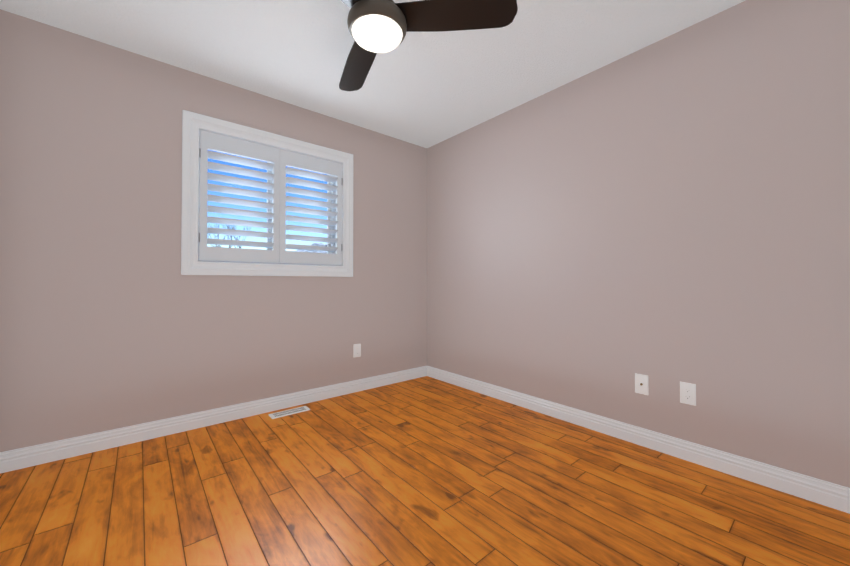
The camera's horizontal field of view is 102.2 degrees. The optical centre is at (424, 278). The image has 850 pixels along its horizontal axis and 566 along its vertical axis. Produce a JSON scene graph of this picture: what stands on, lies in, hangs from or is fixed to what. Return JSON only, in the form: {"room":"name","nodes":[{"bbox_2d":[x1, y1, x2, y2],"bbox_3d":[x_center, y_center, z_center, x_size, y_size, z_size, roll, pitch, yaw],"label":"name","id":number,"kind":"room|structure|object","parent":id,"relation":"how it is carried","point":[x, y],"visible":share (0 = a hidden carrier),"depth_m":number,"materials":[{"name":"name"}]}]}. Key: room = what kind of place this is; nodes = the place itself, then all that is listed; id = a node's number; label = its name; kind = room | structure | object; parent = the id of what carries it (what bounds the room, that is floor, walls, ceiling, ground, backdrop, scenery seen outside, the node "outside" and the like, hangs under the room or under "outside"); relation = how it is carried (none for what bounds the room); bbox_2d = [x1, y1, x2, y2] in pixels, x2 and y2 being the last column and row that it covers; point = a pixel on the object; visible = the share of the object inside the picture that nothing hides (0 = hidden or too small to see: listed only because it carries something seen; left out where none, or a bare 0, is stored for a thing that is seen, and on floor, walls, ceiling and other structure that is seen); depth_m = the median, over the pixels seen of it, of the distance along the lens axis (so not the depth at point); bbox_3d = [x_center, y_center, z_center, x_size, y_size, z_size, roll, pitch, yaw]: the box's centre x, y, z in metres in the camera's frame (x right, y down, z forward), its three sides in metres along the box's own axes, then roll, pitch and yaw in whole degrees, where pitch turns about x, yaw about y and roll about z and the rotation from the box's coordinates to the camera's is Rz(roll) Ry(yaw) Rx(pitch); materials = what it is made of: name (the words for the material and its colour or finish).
{"room":"empty bedroom","nodes":[
{"label":"empty bedroom","id":0,"kind":"room"},
{"bbox_2d":[0,9,426,451],"bbox_3d":[-1.181,-0.190,2.814,3.205,2.540,0.200,1,-1,-40],"label":"wall","id":1,"kind":"structure","parent":0,"point":[111,317],"depth_m":2.18,"materials":[{"name":"grey paint"}]},
{"bbox_2d":[0,366,427,473],"bbox_3d":[-1.110,0.976,2.720,2.910,0.105,0.016,1,-1,-40],"label":"baseboard","id":2,"kind":"structure","parent":1,"relation":"attached to","point":[25,457],"depth_m":2.28,"materials":[{"name":"white wood"}]},
{"bbox_2d":[181,110,352,276],"bbox_3d":[-1.205,-0.572,2.784,1.272,1.111,0.222,1,-1,-40],"label":"window shutters","id":3,"kind":"object","parent":1,"relation":"attached to","point":[202,135],"visible":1,"depth_m":2.64,"materials":[{"name":"white wood"}]},
{"bbox_2d":[353,344,360,357],"bbox_3d":[-0.620,0.662,3.137,0.073,0.119,0.007,1,-1,-40],"label":"outlet","id":4,"kind":"object","parent":1,"relation":"attached to","point":[356,350],"visible":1,"depth_m":3.13,"materials":[{"name":"white plastic"}]},
{"bbox_2d":[0,0,744,147],"bbox_3d":[-0.086,-1.485,1.515,3.205,0.120,3.620,1,-1,-40],"label":"ceiling","id":5,"kind":"structure","parent":0,"point":[426,89],"depth_m":2.11,"materials":[{"name":"white paint"}]},
{"bbox_2d":[339,0,517,90],"bbox_3d":[-0.323,-1.264,1.613,1.100,0.320,1.106,1,-1,-40],"label":"ceiling fan","id":6,"kind":"object","parent":5,"relation":"attached to","point":[375,27],"visible":1,"depth_m":1.57,"materials":[{"name":"brown metal"}]},
{"bbox_2d":[0,376,849,565],"bbox_3d":[-0.086,1.065,1.486,3.205,0.100,3.620,1,-1,-40],"label":"floor","id":7,"kind":"structure","parent":0,"point":[426,471],"depth_m":1.57,"materials":[{"name":"brown wood"}]},
{"bbox_2d":[269,406,310,418],"bbox_3d":[-1.036,1.026,2.630,0.285,0.004,0.105,1,-1,-40],"label":"floor vent","id":8,"kind":"object","parent":7,"relation":"in","point":[288,412],"visible":1,"depth_m":2.62,"materials":[{"name":"white plastic"}]},
{"bbox_2d":[427,0,849,487],"bbox_3d":[1.163,-0.195,2.411,0.120,2.540,3.420,1,-1,-40],"label":"wall","id":9,"kind":"structure","parent":0,"point":[668,215],"depth_m":1.97,"materials":[{"name":"grey paint"}]},
{"bbox_2d":[428,366,849,513],"bbox_3d":[1.072,0.973,2.400,0.016,0.105,3.300,1,-1,-40],"label":"baseboard","id":10,"kind":"structure","parent":9,"relation":"attached to","point":[825,493],"depth_m":1.94,"materials":[{"name":"white wood"}]},
{"bbox_2d":[635,373,648,394],"bbox_3d":[1.325,0.650,2.102,0.014,0.119,0.073,1,-1,-40],"label":"outlet","id":11,"kind":"object","parent":9,"relation":"attached to","point":[641,383],"visible":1,"depth_m":2.10,"materials":[{"name":"white plastic"}]},
{"bbox_2d":[680,382,695,405],"bbox_3d":[1.475,0.648,1.927,0.007,0.119,0.073,1,-1,-40],"label":"outlet","id":12,"kind":"object","parent":9,"relation":"attached to","point":[687,393],"visible":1,"depth_m":1.92,"materials":[{"name":"white plastic"}]},
{"label":"outside","id":13,"kind":"structure","parent":0,"visible":0},
{"bbox_3d":[-19.373,4.403,26.915,80.000,0.200,59.400,1,-1,-40],"label":"ground","id":14,"kind":"structure","parent":13,"visible":0},
{"bbox_2d":[208,223,326,252],"bbox_3d":[-5.411,0.334,17.471,10.922,7.724,7.855,1,-1,-40],"label":"scenery","id":15,"kind":"object","parent":14,"relation":"on","point":[312,244],"depth_m":14.03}
]}

